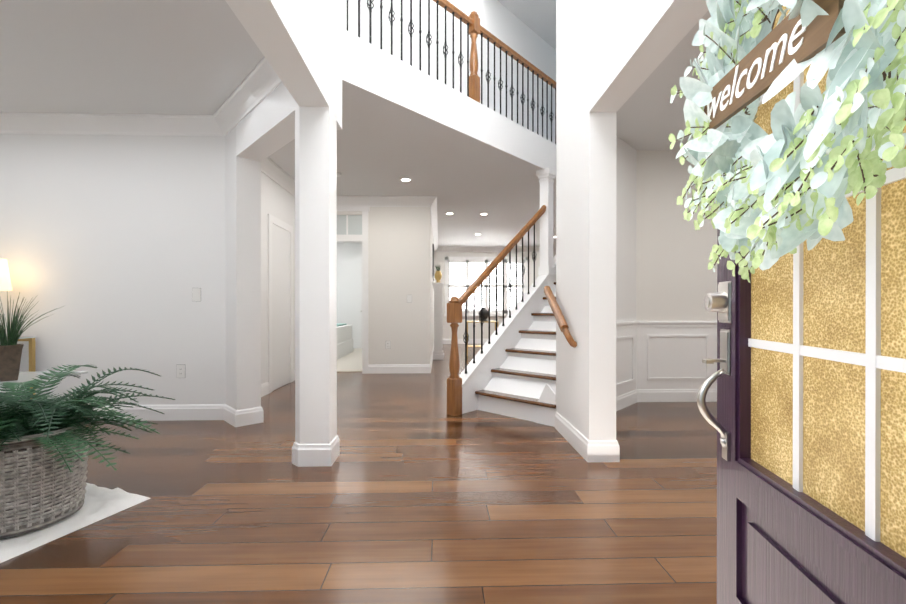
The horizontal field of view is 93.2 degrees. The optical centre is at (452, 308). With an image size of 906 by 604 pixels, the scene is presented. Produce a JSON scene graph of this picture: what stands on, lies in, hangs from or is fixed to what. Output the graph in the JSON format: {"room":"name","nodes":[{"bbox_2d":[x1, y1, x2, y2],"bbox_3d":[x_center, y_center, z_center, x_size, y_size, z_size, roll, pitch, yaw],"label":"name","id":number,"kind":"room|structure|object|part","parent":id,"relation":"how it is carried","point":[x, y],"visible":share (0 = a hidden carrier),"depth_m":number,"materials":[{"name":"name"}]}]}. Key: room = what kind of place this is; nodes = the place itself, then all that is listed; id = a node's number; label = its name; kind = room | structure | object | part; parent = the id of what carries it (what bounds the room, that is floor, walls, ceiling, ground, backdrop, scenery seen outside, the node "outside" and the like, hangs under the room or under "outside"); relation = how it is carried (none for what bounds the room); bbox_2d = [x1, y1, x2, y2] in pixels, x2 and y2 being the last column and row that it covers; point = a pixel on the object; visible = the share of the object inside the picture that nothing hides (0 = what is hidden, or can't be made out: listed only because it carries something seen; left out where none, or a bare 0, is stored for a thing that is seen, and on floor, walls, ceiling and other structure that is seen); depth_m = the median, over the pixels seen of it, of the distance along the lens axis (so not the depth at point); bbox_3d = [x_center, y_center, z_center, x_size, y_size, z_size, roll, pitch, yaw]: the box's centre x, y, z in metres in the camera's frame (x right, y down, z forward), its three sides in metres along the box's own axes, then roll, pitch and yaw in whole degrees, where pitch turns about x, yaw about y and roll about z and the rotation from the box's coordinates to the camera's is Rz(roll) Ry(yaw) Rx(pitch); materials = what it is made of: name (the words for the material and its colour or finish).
{"room":"entrance hall","nodes":[
{"label":"entrance hall","id":0,"kind":"room"},
{"bbox_2d":[0,126,294,409],"bbox_3d":[-3.636,-0.349,5.051,3.802,2.700,2.924,0,0,-2],"label":"wall","id":1,"kind":"structure","parent":0,"point":[116,248],"depth_m":3.84,"materials":[{"name":"white paint"}]},
{"bbox_2d":[0,112,227,135],"bbox_3d":[-3.777,-1.625,3.761,3.443,0.140,0.110,0,0,-2],"label":"crown molding","id":2,"kind":"structure","parent":1,"relation":"attached to","point":[10,123],"depth_m":3.78,"materials":[{"name":"white wood"}]},
{"bbox_2d":[176,364,184,377],"bbox_3d":[-2.451,0.564,3.855,0.078,0.122,0.009,0,0,-2],"label":"outlet","id":3,"kind":"object","parent":1,"relation":"attached to","point":[180,370],"visible":1,"depth_m":3.85,"materials":[{"name":"grey plastic"}]},
{"bbox_2d":[188,57,281,132],"bbox_3d":[-1.542,-1.624,3.203,1.091,0.140,1.110,0,0,-2],"label":"crown molding","id":4,"kind":"structure","parent":1,"relation":"attached to","point":[261,82],"depth_m":3.34,"materials":[{"name":"white wood"}]},
{"bbox_2d":[261,157,294,196],"bbox_3d":[-2.142,-1.630,5.412,0.110,0.140,2.286,0,0,-2],"label":"crown molding","id":5,"kind":"structure","parent":1,"relation":"attached to","point":[269,168],"depth_m":5.23,"materials":[{"name":"white"}]},
{"bbox_2d":[267,214,292,392],"bbox_3d":[-2.188,-0.060,5.457,0.020,2.120,0.820,0,0,-2],"label":"door","id":6,"kind":"structure","parent":1,"relation":"attached to","point":[280,291],"depth_m":5.40,"materials":[{"name":"white wood"}]},
{"bbox_2d":[93,339,487,426],"bbox_3d":[0.188,0.924,7.823,11.610,0.140,8.277,0,0,-2],"label":"baseboard","id":7,"kind":"structure","parent":1,"relation":"attached to","point":[236,418],"depth_m":3.85,"materials":[{"name":"white"}]},
{"bbox_2d":[225,0,375,129],"bbox_3d":[-0.881,-1.792,2.538,0.190,5.600,4.365,0,0,-2],"label":"wall","id":8,"kind":"structure","parent":0,"point":[298,43],"depth_m":2.40,"materials":[{"name":"white paint"}]},
{"bbox_2d":[337,348,361,371],"bbox_3d":[-2.626,0.986,8.588,4.130,0.012,3.780,0,0,-2],"label":"floor","id":9,"kind":"structure","parent":0,"point":[351,362],"depth_m":7.80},
{"bbox_2d":[337,323,352,358],"bbox_3d":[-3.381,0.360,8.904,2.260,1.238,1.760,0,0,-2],"label":"bathtub","id":10,"kind":"object","parent":9,"relation":"on","point":[344,340],"visible":0.04,"depth_m":8.97,"materials":[{"name":"ceramic"}]},
{"bbox_2d":[337,243,361,347],"bbox_3d":[-2.731,-0.363,10.523,4.234,2.700,0.100,0,0,-2],"label":"wall","id":11,"kind":"structure","parent":0,"point":[349,283],"depth_m":10.47,"materials":[{"name":"white paint"}]},
{"bbox_2d":[0,0,710,246],"bbox_3d":[0.217,-1.883,6.672,11.900,0.360,12.565,0,0,-2],"label":"ceiling","id":12,"kind":"structure","parent":0,"point":[182,57],"depth_m":3.44,"materials":[{"name":"white paint"}]},
{"bbox_2d":[236,82,298,161],"bbox_3d":[-1.339,-1.494,3.258,0.200,0.400,1.245,0,0,-44],"label":"header beam","id":13,"kind":"structure","parent":12,"relation":"attached to","point":[265,127],"depth_m":3.23,"materials":[{"name":"white paint"}]},
{"bbox_2d":[400,178,410,181],"bbox_3d":[-0.623,-1.697,5.649,0.150,0.006,0.150,0,0,-2],"label":"recessed light","id":14,"kind":"object","parent":12,"relation":"in","point":[405,179],"visible":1,"depth_m":5.63,"materials":[{"name":"white paint"}]},
{"bbox_2d":[0,344,716,603],"bbox_3d":[0.088,1.059,5.958,12.200,0.120,14.400,0,0,-2],"label":"floor","id":15,"kind":"structure","parent":0,"point":[415,493],"depth_m":2.10,"materials":[{"name":"brown wood"}]},
{"bbox_2d":[18,336,36,398],"bbox_3d":[-4.302,0.625,3.541,1.280,0.760,0.430,0,0,-2],"label":"console table","id":16,"kind":"object","parent":15,"relation":"on","point":[32,359],"visible":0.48,"depth_m":3.74,"materials":[{"name":"gold metal"}]},
{"bbox_2d":[0,258,11,290],"bbox_3d":[-3.873,-0.086,3.556,0.300,0.660,0.300,0,0,-2],"label":"table lamp","id":17,"kind":"object","parent":16,"relation":"on","point":[5,282],"visible":1,"depth_m":3.58,"materials":[{"name":"white fabric"}]},
{"bbox_2d":[0,483,149,562],"bbox_3d":[-3.006,0.985,1.852,2.400,0.047,1.688,0,0,18],"label":"shag rug","id":18,"kind":"object","parent":15,"relation":"on","point":[100,503],"visible":0.4,"depth_m":2.02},
{"bbox_2d":[0,371,87,388],"bbox_3d":[-3.110,0.727,2.811,0.820,0.520,0.720,0,0,-2],"label":"glass side table","id":19,"kind":"object","parent":18,"relation":"on","point":[25,376],"visible":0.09,"depth_m":2.99,"materials":[{"name":"white"}]},
{"bbox_2d":[0,293,60,381],"bbox_3d":[-2.889,0.164,2.743,0.450,0.604,0.479,0,0,-2],"label":"potted plant","id":20,"kind":"object","parent":19,"relation":"on","point":[10,353],"visible":1,"depth_m":2.76,"materials":[{"name":"green plant"}]},
{"bbox_2d":[0,364,174,538],"bbox_3d":[-2.012,0.647,2.003,1.170,0.683,1.208,0,0,-2],"label":"potted plant","id":21,"kind":"object","parent":18,"relation":"on","point":[44,445],"visible":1,"depth_m":1.95,"materials":[{"name":"green plant"}]},
{"bbox_2d":[292,106,339,466],"bbox_3d":[-0.914,-0.143,2.838,0.270,2.300,0.222,0,0,-2],"label":"column","id":22,"kind":"structure","parent":15,"relation":"on","point":[316,443],"depth_m":2.75,"materials":[{"name":"white"}]},
{"bbox_2d":[432,282,443,359],"bbox_3d":[-0.291,0.242,8.445,0.230,1.500,0.230,0,0,-2],"label":"pedestal","id":23,"kind":"object","parent":15,"relation":"on","point":[438,353],"visible":0.98,"depth_m":8.36,"materials":[{"name":"white wood"}]},
{"bbox_2d":[435,265,441,282],"bbox_3d":[-0.297,-0.702,8.443,0.162,0.387,0.146,0,0,-2],"label":"pineapple","id":24,"kind":"object","parent":23,"relation":"on","point":[438,275],"visible":0.96,"depth_m":8.40,"materials":[{"name":"gold plant"}]},
{"bbox_2d":[467,321,498,355],"bbox_3d":[0.613,0.631,9.174,0.680,0.720,0.440,0,0,-2],"label":"side table","id":25,"kind":"object","parent":15,"relation":"on","point":[478,322],"visible":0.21,"depth_m":8.97,"materials":[{"name":"gold metal"}]},
{"bbox_2d":[478,307,488,320],"bbox_3d":[0.663,0.120,9.174,0.240,0.300,0.234,0,0,-2],"label":"vase","id":26,"kind":"object","parent":25,"relation":"on","point":[486,313],"visible":0.62,"depth_m":9.11,"materials":[{"name":"grey ceramic"}]},
{"bbox_2d":[447,168,555,426],"bbox_3d":[1.680,-0.424,5.227,1.018,2.850,4.072,0,0,43],"label":"staircase","id":27,"kind":"structure","parent":15,"relation":"on","point":[509,370],"depth_m":4.36,"materials":[{"name":"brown wood"}]},
{"bbox_2d":[337,207,420,363],"bbox_3d":[-1.443,-0.353,6.649,1.860,2.700,0.140,0,0,-2],"label":"wall","id":28,"kind":"structure","parent":0,"point":[400,241],"depth_m":6.59,"materials":[{"name":"white paint"}]},
{"bbox_2d":[337,215,361,234],"bbox_3d":[-1.752,-1.288,6.610,0.720,0.310,0.006,0,0,-2],"label":"window","id":29,"kind":"structure","parent":28,"relation":"in","point":[354,224],"depth_m":6.61,"materials":[{"name":"white glass"}]},
{"bbox_2d":[337,206,369,373],"bbox_3d":[-1.751,-0.283,6.585,0.940,2.560,0.090,0,0,-2],"label":"door frame","id":30,"kind":"structure","parent":28,"relation":"attached to","point":[363,237],"depth_m":6.56,"materials":[{"name":"white wood"}]},
{"bbox_2d":[337,196,431,208],"bbox_3d":[-1.230,-1.633,6.527,1.740,0.140,0.110,0,0,-2],"label":"crown molding","id":31,"kind":"structure","parent":28,"relation":"attached to","point":[371,201],"depth_m":6.53,"materials":[{"name":"white wood"}]},
{"bbox_2d":[385,341,390,348],"bbox_3d":[-1.001,0.557,6.590,0.078,0.122,0.009,0,0,-2],"label":"outlet","id":32,"kind":"object","parent":28,"relation":"attached to","point":[387,344],"visible":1,"depth_m":6.59,"materials":[{"name":"grey plastic"}]},
{"bbox_2d":[407,295,411,302],"bbox_3d":[-0.671,-0.153,6.597,0.078,0.122,0.010,0,0,-2],"label":"light switch","id":33,"kind":"object","parent":28,"relation":"attached to","point":[409,298],"visible":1,"depth_m":6.59,"materials":[{"name":"grey plastic"}]},
{"bbox_2d":[421,207,434,363],"bbox_3d":[-0.507,-0.360,9.273,0.140,2.700,5.330,0,0,-2],"label":"wall","id":34,"kind":"structure","parent":0,"point":[427,292],"depth_m":6.61,"materials":[{"name":"white paint"}]},
{"bbox_2d":[432,244,434,280],"bbox_3d":[-0.424,-0.980,9.339,0.028,0.700,1.100,0,0,-2],"label":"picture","id":35,"kind":"object","parent":34,"relation":"attached to","point":[433,265],"visible":0.93,"depth_m":8.79,"materials":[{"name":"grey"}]},
{"bbox_2d":[430,196,439,251],"bbox_3d":[-0.378,-1.639,9.152,0.110,0.140,5.306,0,0,-2],"label":"crown molding","id":36,"kind":"structure","parent":34,"relation":"attached to","point":[434,218],"depth_m":8.18,"materials":[{"name":"white wood"}]},
{"bbox_2d":[376,0,555,143],"bbox_3d":[0.722,-3.333,6.534,0.100,2.540,7.000,0,0,43],"label":"wall","id":37,"kind":"structure","parent":0,"point":[501,22],"depth_m":6.17,"materials":[{"name":"white paint"}]},
{"bbox_2d":[435,252,555,338],"bbox_3d":[2.596,-0.367,12.091,6.510,2.700,0.120,0,0,-2],"label":"wall","id":38,"kind":"structure","parent":0,"point":[440,261],"depth_m":11.96,"materials":[{"name":"white paint"}]},
{"bbox_2d":[450,264,521,310],"bbox_3d":[0.933,-0.617,12.041,2.150,1.500,0.020,0,0,-2],"label":"window","id":39,"kind":"structure","parent":38,"relation":"in","point":[484,284],"depth_m":12.03,"materials":[{"name":"white"}]},
{"bbox_2d":[444,257,527,315],"bbox_3d":[0.936,-0.617,11.946,2.370,1.660,0.080,0,0,-2],"label":"window shutters","id":40,"kind":"object","parent":39,"relation":"attached to","point":[467,261],"visible":0.62,"depth_m":11.94,"materials":[{"name":"white wood"}]},
{"bbox_2d":[440,246,555,251],"bbox_3d":[2.678,-1.647,11.975,6.386,0.140,0.110,0,0,-2],"label":"crown molding","id":41,"kind":"structure","parent":38,"relation":"attached to","point":[442,248],"depth_m":11.92,"materials":[{"name":"white wood"}]},
{"bbox_2d":[498,0,555,49],"bbox_3d":[2.519,-4.653,6.615,7.300,0.100,12.800,0,0,-2],"label":"ceiling","id":42,"kind":"structure","parent":0,"point":[537,17],"depth_m":6.70,"materials":[{"name":"white paint"}]},
{"bbox_2d":[556,0,707,439],"bbox_3d":[2.562,-1.795,3.755,3.385,5.600,6.595,0,0,-2],"label":"wall","id":43,"kind":"structure","parent":0,"point":[596,228],"depth_m":2.82,"materials":[{"name":"white paint"}]},
{"bbox_2d":[342,29,555,169],"bbox_3d":[1.004,-1.873,5.076,0.014,0.372,5.330,0,0,43],"label":"fascia","id":44,"kind":"structure","parent":43,"relation":"attached to","point":[371,68],"depth_m":3.83,"materials":[{"name":"white paint"}]},
{"bbox_2d":[347,0,555,143],"bbox_3d":[0.937,-2.525,5.101,0.092,0.930,5.217,0,0,43],"label":"balcony railing","id":45,"kind":"object","parent":44,"relation":"on","point":[471,21],"visible":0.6,"depth_m":4.30,"materials":[{"name":"black metal"}]},
{"bbox_2d":[544,286,576,347],"bbox_3d":[0.838,0.044,3.385,0.096,0.477,0.644,0,0,-2],"label":"handrail","id":46,"kind":"object","parent":43,"relation":"attached to","point":[557,313],"depth_m":3.27,"materials":[{"name":"brown wood"}]},
{"bbox_2d":[555,411,619,461],"bbox_3d":[0.975,0.936,3.217,0.212,0.140,0.821,0,0,-2],"label":"baseboard","id":47,"kind":"structure","parent":43,"relation":"attached to","point":[584,447],"depth_m":2.82,"materials":[{"name":"white wood"}]},
{"bbox_2d":[616,321,691,410],"bbox_3d":[1.518,0.569,4.089,0.956,0.870,0.930,0,0,-2],"label":"wainscoting","id":48,"kind":"structure","parent":43,"relation":"attached to","point":[677,356],"depth_m":4.60,"materials":[{"name":"white wood"}]},
{"bbox_2d":[636,150,716,320],"bbox_3d":[3.526,-0.348,4.716,3.120,2.700,0.140,0,0,-2],"label":"wall","id":49,"kind":"structure","parent":0,"point":[676,279],"depth_m":4.59,"materials":[{"name":"white paint"}]},
{"bbox_2d":[616,335,708,386],"bbox_3d":[3.284,0.523,4.379,3.624,0.480,0.515,0,0,-2],"label":"trim","id":50,"kind":"structure","parent":49,"relation":"attached to","point":[667,378],"depth_m":4.59,"materials":[{"name":"white"}]},
{"bbox_2d":[692,321,716,401],"bbox_3d":[3.528,0.567,4.633,3.120,0.870,0.028,0,0,-2],"label":"trim","id":51,"kind":"structure","parent":49,"relation":"attached to","point":[709,328],"depth_m":4.62,"materials":[{"name":"white wood"}]},
{"bbox_3d":[0.256,-1.786,0.290,12.200,5.600,0.195,0,0,-2],"label":"wall","id":52,"kind":"structure","parent":0,"visible":0},
{"bbox_2d":[697,6,905,603],"bbox_3d":[0.734,-0.009,0.868,0.143,2.027,0.919,0,0,8],"label":"front door","id":53,"kind":"structure","parent":52,"relation":"in","point":[811,474],"depth_m":0.90,"materials":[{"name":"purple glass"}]},
{"bbox_3d":[0.763,0.251,1.258,0.088,0.380,0.056,0,0,8],"label":"door handle set","id":54,"kind":"part","parent":53,"relation":"part of","materials":[{"name":"silver metal"}]},
{"bbox_2d":[704,281,730,322],"bbox_3d":[0.775,-0.019,1.256,0.060,0.120,0.072,0,0,8],"label":"lock","id":55,"kind":"object","parent":53,"relation":"attached to","point":[719,301],"visible":0.98,"depth_m":1.24,"materials":[{"name":"grey metal"}]},
{"bbox_2d":[669,0,905,282],"bbox_3d":[0.643,-0.465,0.885,0.194,0.809,0.846,0,0,8],"label":"wreath","id":56,"kind":"object","parent":53,"relation":"attached to","point":[790,182],"visible":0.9,"depth_m":0.77,"materials":[{"name":"green plant"}]},
{"bbox_2d":[704,0,845,134],"bbox_3d":[0.629,-0.488,0.914,0.012,0.137,0.546,0,0,8],"label":"welcome sign","id":57,"kind":"object","parent":56,"relation":"attached to","point":[815,34],"visible":0.46,"depth_m":0.81,"materials":[{"name":"brown wood"}]},
{"bbox_2d":[707,19,805,122],"bbox_3d":[0.620,-0.495,0.904,0.002,0.073,0.374,0,4,8],"label":"lettering","id":58,"kind":"object","parent":57,"relation":"attached to","point":[774,47],"visible":1,"depth_m":0.86,"materials":[{"name":"white paint"}]}
]}

